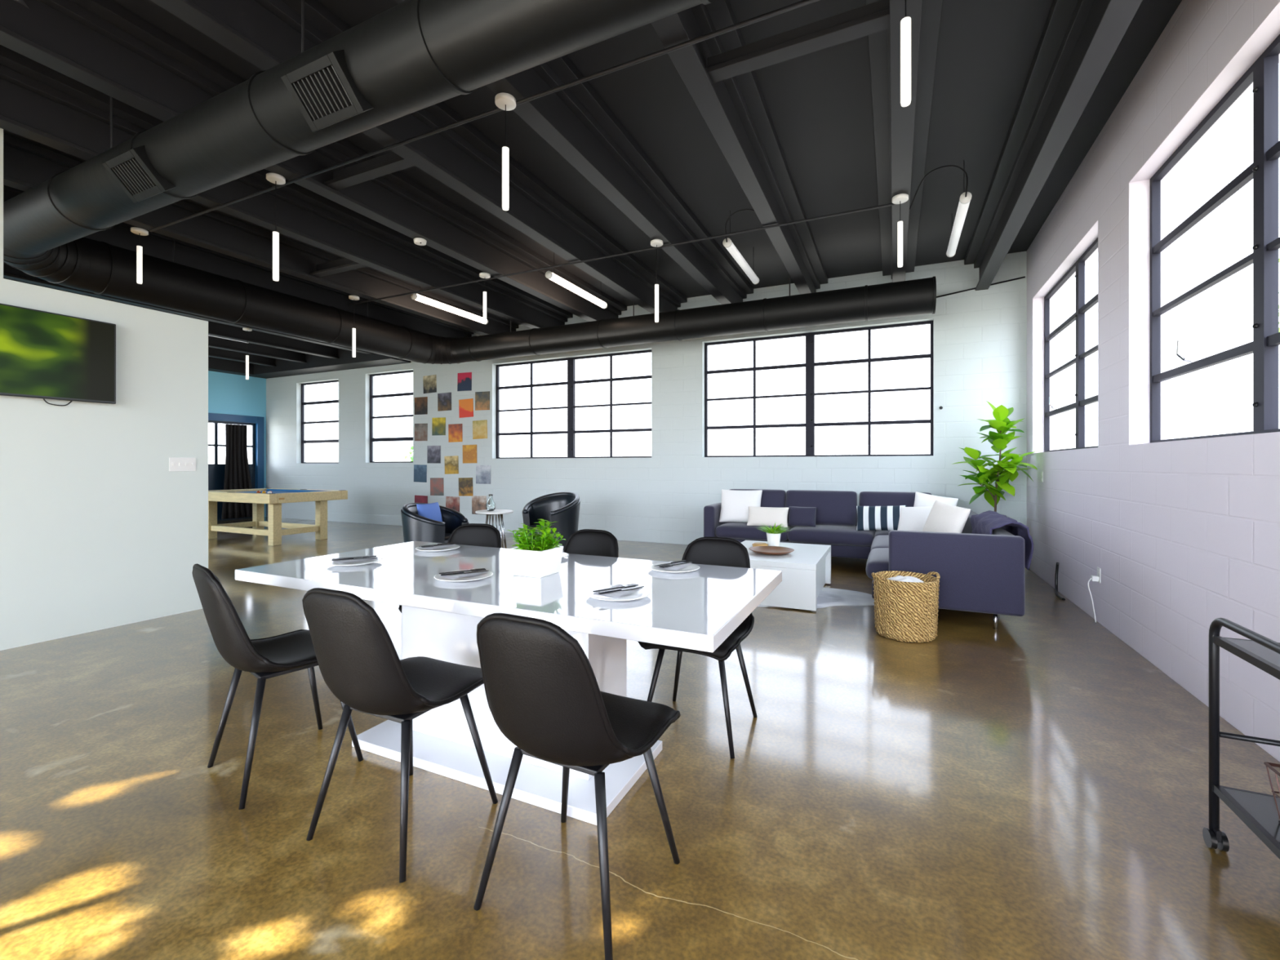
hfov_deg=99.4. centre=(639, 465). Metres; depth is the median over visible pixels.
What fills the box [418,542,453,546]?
table knife
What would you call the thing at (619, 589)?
table knife
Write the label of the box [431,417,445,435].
album cover
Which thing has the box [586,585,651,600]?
dinner plate
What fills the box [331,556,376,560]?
table knife
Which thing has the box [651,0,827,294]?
ceiling beam
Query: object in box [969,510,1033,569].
throw blanket
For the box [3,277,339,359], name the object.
ceiling beam
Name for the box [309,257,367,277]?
beam
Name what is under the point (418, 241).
smoke detector
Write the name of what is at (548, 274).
tube light
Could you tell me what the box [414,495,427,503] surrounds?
album cover
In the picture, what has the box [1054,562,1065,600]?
cable
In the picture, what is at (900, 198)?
pendant lamp
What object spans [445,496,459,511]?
album cover
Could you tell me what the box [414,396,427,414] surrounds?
picture
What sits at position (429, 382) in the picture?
painting
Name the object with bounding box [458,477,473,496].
painting
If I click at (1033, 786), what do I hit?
floor
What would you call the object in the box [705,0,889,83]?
beam
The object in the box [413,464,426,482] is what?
album cover
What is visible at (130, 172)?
grille
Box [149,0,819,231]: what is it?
conduit
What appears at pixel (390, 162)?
beam
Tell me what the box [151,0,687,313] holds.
ceiling beam
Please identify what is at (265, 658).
dining chair
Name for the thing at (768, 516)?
throw pillow
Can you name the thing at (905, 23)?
pendant lamp
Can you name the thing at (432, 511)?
throw pillow
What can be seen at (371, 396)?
window
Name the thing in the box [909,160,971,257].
tube light
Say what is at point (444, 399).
album cover
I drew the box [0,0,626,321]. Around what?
ceiling beam
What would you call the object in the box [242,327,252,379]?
pendant lamp
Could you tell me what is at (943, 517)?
throw pillow
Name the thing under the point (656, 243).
pendant lamp
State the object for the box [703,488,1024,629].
sectional sofa
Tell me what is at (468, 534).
dining chair
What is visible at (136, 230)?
pendant lamp
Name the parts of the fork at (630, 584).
handle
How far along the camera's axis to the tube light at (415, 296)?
7.73 m
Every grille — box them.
[111,157,156,195]
[293,65,353,119]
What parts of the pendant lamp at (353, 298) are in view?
cord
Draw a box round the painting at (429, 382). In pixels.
[422,374,436,393]
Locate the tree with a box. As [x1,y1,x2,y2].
[1278,257,1279,332]
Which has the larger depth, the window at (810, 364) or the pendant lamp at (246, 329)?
the pendant lamp at (246, 329)
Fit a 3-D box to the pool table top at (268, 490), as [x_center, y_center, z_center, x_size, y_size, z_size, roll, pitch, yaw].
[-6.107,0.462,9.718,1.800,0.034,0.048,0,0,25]
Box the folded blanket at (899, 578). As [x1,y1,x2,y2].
[886,575,923,582]
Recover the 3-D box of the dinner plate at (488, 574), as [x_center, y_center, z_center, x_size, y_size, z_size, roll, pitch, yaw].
[-0.759,0.481,2.342,0.244,0.016,0.244,0,0,25]
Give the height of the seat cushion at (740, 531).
0.189 m
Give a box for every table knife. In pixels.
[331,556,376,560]
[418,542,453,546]
[440,570,488,575]
[598,586,644,594]
[655,560,686,565]
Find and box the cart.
[1202,617,1279,859]
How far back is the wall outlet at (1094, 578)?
4.29 m
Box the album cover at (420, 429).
[414,423,427,440]
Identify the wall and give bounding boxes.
[0,128,208,650]
[208,370,266,516]
[266,251,1026,544]
[1026,0,1279,761]
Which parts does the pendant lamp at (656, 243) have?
cord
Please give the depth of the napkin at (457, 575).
2.31 m
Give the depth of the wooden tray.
5.23 m
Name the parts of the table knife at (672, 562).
handle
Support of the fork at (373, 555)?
on the napkin at (339, 562)
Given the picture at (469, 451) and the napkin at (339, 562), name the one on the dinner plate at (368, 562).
the napkin at (339, 562)
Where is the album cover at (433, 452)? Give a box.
[426,445,440,463]
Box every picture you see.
[414,396,427,414]
[448,423,462,442]
[457,372,471,391]
[458,398,473,417]
[462,444,476,463]
[471,495,486,514]
[472,419,487,439]
[475,391,489,410]
[475,465,490,484]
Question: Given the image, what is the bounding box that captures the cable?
[936,275,1025,297]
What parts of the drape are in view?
rod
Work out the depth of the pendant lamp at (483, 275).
6.25 m
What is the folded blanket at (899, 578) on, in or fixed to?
in the woven basket at (904, 611)
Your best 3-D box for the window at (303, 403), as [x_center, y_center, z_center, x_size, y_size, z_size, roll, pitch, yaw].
[-7.251,-0.970,12.405,1.450,1.860,0.045,0,0,25]
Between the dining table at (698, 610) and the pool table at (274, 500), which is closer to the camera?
the dining table at (698, 610)
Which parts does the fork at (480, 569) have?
handle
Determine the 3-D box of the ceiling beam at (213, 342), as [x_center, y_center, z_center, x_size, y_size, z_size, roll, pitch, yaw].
[-9.378,-2.412,7.164,0.380,0.414,11.028,0,0,25]
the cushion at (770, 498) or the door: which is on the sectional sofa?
the cushion at (770, 498)
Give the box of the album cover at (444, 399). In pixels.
[437,392,451,411]
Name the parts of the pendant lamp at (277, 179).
cord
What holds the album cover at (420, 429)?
attached to the wall at (980, 337)
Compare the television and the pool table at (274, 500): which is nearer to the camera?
the television
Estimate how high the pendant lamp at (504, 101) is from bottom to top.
0.665 m
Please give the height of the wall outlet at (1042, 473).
0.116 m
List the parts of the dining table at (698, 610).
plate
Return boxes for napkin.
[332,556,378,564]
[418,543,454,549]
[438,568,487,579]
[593,583,643,598]
[655,561,690,570]
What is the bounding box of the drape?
[221,422,252,519]
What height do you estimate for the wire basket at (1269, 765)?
0.155 m
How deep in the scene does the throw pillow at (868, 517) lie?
6.48 m
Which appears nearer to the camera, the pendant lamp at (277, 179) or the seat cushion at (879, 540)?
the pendant lamp at (277, 179)
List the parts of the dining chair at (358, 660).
leg, seat frame, leg, leg, leg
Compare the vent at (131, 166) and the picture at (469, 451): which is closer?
the vent at (131, 166)
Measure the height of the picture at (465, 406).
0.350 m
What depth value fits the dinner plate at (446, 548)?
3.10 m
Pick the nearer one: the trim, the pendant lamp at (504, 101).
the pendant lamp at (504, 101)
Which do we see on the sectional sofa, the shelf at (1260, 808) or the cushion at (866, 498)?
the cushion at (866, 498)
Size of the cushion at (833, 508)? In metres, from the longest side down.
0.913 x 0.468 x 0.189 m
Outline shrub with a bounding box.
[404,443,413,461]
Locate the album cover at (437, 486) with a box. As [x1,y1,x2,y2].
[430,477,444,495]
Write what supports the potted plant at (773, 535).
on the coffee table at (806, 570)
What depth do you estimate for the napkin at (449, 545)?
3.08 m
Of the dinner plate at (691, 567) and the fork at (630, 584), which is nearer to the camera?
the fork at (630, 584)
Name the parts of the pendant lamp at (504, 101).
cord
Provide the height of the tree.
5.025 m
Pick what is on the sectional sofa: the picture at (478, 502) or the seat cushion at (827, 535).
the seat cushion at (827, 535)
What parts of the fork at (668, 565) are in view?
handle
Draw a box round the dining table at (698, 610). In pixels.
[235,541,782,825]
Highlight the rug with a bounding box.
[757,586,874,608]
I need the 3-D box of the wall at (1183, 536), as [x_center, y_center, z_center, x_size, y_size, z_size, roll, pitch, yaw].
[2.497,-0.685,1.608,0.220,3.870,11.030,0,0,25]
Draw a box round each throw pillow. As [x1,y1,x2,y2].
[416,502,442,521]
[719,489,762,522]
[746,506,788,527]
[787,506,816,527]
[856,505,906,530]
[897,506,932,531]
[913,491,958,506]
[922,500,970,533]
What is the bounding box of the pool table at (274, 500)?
[208,488,347,546]
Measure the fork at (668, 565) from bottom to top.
0.004 m
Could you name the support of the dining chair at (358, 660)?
on the floor
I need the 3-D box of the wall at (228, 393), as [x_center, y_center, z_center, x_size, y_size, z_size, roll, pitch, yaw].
[-11.442,-0.685,8.131,0.220,3.870,11.030,0,0,25]
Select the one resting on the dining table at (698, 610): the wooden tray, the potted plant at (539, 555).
the potted plant at (539, 555)
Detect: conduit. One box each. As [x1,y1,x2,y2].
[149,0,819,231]
[347,203,893,305]
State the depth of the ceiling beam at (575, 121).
4.34 m
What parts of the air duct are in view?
hanger rod, hanger rod, hanger rod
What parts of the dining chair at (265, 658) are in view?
leg, leg, seat frame, leg, leg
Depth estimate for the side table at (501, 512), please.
7.31 m
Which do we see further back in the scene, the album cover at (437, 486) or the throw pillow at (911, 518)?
the album cover at (437, 486)
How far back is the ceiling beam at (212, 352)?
11.49 m
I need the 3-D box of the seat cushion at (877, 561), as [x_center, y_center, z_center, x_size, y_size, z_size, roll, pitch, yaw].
[2.526,0.880,4.813,0.953,0.189,0.948,0,0,25]
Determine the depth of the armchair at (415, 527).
6.25 m
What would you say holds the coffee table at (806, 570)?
on the rug
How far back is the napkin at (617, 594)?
1.99 m
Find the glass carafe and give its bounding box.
[485,494,495,511]
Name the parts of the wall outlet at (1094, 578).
cord, wall plate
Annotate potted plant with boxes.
[507,519,565,577]
[758,523,791,546]
[951,401,1039,511]
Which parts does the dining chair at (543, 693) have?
leg, seat frame, leg, leg, leg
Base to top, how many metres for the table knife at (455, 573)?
0.006 m
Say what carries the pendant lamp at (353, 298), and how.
hanging from the ceiling beam at (28, 163)
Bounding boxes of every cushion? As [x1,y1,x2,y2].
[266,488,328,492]
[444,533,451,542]
[715,521,795,541]
[729,488,786,507]
[785,489,857,526]
[787,524,875,546]
[858,491,931,506]
[866,547,888,578]
[870,534,888,551]
[874,530,889,537]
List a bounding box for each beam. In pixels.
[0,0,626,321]
[0,44,573,328]
[3,128,521,335]
[3,184,474,337]
[3,262,374,355]
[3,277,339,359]
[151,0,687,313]
[208,335,306,363]
[208,346,275,366]
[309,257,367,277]
[324,151,414,191]
[395,0,753,304]
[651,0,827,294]
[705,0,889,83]
[866,0,942,282]
[964,0,1142,290]
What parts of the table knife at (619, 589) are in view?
handle, blade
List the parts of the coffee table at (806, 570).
panel, panel, panel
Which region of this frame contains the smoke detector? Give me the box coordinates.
[413,237,426,245]
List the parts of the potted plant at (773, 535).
pot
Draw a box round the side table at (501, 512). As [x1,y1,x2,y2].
[475,509,513,548]
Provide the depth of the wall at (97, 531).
4.15 m
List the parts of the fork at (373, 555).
handle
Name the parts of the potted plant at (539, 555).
pot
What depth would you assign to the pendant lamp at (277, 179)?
4.14 m
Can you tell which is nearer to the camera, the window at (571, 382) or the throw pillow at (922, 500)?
the throw pillow at (922, 500)
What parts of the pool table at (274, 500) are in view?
leg, rail, rail, leg, leg, rail, rail, leg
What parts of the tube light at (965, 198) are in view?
cord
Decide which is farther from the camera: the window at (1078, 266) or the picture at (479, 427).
the picture at (479, 427)
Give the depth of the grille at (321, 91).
2.63 m
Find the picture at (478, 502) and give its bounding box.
[471,495,486,514]
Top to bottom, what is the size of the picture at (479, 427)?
0.350 m
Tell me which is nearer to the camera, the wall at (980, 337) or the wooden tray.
the wooden tray
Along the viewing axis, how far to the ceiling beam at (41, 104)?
5.01 m
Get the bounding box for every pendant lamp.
[130,226,148,284]
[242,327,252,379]
[266,172,285,281]
[348,295,359,357]
[479,272,490,324]
[494,92,515,210]
[650,239,662,322]
[892,193,908,267]
[900,0,911,106]
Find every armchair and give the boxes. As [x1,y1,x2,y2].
[400,502,468,542]
[522,492,580,548]
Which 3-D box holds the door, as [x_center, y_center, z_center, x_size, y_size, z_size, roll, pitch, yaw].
[-9.496,0.050,12.183,0.190,2.400,1.920,0,0,25]
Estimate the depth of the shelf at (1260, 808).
1.65 m
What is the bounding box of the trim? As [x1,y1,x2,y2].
[208,347,410,378]
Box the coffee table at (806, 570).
[741,540,831,610]
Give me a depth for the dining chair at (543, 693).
1.40 m
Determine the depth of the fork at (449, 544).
3.09 m
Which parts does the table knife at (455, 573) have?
handle, blade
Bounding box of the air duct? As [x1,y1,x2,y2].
[3,0,936,364]
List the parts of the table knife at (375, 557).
handle, blade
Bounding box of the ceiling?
[4,0,1182,306]
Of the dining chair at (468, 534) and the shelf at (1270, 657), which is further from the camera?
the dining chair at (468, 534)
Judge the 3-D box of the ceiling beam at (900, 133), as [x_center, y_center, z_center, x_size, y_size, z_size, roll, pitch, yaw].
[1.111,-2.412,2.256,0.380,0.414,11.028,0,0,25]
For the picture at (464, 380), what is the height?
0.350 m
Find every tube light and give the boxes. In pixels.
[410,293,488,324]
[545,252,607,308]
[722,208,759,284]
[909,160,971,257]
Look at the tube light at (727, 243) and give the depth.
5.79 m
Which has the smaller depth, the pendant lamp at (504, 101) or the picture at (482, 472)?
the pendant lamp at (504, 101)
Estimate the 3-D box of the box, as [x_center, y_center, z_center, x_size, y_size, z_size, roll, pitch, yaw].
[1.209,0.815,5.462,0.160,0.055,0.160,0,0,25]
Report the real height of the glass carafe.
0.220 m
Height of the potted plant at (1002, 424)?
2.006 m
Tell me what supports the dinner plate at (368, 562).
on the dining table at (698, 610)
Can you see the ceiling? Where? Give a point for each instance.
(819, 103)
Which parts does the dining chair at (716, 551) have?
leg, leg, leg, leg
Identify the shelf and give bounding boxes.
[1223,787,1279,843]
[1225,638,1279,666]
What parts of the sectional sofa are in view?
armrest, armrest, backrest, leg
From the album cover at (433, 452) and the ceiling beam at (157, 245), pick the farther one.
the album cover at (433, 452)
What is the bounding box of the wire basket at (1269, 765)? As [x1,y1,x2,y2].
[1263,762,1279,820]
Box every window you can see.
[301,380,338,462]
[369,370,413,462]
[496,349,651,458]
[704,320,933,457]
[1044,237,1097,452]
[1150,34,1279,443]
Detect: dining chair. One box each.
[191,563,363,809]
[302,587,497,882]
[398,523,501,613]
[473,613,680,959]
[563,528,618,557]
[638,537,757,758]
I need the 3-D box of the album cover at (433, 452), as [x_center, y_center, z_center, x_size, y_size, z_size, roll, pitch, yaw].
[-4.089,-0.210,10.775,0.350,0.350,0.006,1,0,25]
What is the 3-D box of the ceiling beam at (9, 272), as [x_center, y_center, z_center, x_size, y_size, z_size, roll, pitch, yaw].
[-7.476,-2.412,6.274,0.380,0.414,11.028,0,0,25]
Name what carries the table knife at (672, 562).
on the napkin at (675, 567)
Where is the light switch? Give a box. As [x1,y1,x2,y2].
[168,457,195,471]
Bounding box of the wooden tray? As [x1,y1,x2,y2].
[749,546,794,555]
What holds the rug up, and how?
on the floor
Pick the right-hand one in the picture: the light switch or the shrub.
the shrub
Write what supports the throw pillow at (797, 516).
on the sectional sofa
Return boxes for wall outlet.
[1040,471,1043,482]
[1087,566,1100,622]
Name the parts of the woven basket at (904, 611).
handle, handle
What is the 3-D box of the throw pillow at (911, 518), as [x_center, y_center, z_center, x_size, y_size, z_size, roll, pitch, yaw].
[2.960,0.598,5.780,0.199,0.344,0.461,0,0,-33]
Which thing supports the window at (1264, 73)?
in the wall at (1183, 536)
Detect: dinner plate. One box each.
[326,556,382,566]
[415,544,460,551]
[434,569,493,582]
[561,552,568,558]
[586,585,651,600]
[647,562,700,573]
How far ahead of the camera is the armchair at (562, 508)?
7.28 m
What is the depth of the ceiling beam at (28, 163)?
5.81 m
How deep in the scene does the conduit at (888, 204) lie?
5.49 m
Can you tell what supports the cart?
on the floor
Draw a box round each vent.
[102,145,176,203]
[280,48,373,131]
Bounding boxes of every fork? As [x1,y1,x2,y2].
[332,555,376,559]
[421,543,456,547]
[439,568,485,573]
[592,583,638,591]
[659,561,692,567]
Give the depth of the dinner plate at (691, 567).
2.52 m
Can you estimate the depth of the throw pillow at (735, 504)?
7.36 m
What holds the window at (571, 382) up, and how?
in the wall at (980, 337)
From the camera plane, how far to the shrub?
13.22 m
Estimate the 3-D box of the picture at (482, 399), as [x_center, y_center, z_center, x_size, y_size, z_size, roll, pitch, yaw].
[-2.975,-1.210,10.253,0.350,0.350,0.006,1,0,25]
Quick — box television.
[0,303,115,405]
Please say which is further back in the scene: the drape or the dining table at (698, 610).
the drape
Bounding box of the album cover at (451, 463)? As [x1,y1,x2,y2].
[444,455,458,474]
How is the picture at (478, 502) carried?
attached to the wall at (980, 337)
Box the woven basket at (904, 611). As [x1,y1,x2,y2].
[871,570,940,642]
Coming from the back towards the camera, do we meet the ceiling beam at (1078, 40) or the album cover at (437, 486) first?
the album cover at (437, 486)
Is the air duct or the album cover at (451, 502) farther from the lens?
the album cover at (451, 502)
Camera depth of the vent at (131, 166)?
3.38 m
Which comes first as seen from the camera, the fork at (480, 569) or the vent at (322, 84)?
the fork at (480, 569)
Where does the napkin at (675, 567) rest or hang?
on the dinner plate at (691, 567)
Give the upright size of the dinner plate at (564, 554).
0.016 m
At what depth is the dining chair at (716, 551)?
2.67 m
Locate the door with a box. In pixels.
[208,413,264,520]
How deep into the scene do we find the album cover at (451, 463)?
10.57 m
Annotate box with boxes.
[751,542,768,546]
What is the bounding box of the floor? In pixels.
[0,516,1279,959]
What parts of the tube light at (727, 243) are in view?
cord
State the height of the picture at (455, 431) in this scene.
0.350 m
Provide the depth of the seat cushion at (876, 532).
6.50 m
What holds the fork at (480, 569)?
on the napkin at (457, 575)
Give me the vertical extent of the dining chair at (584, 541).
0.873 m

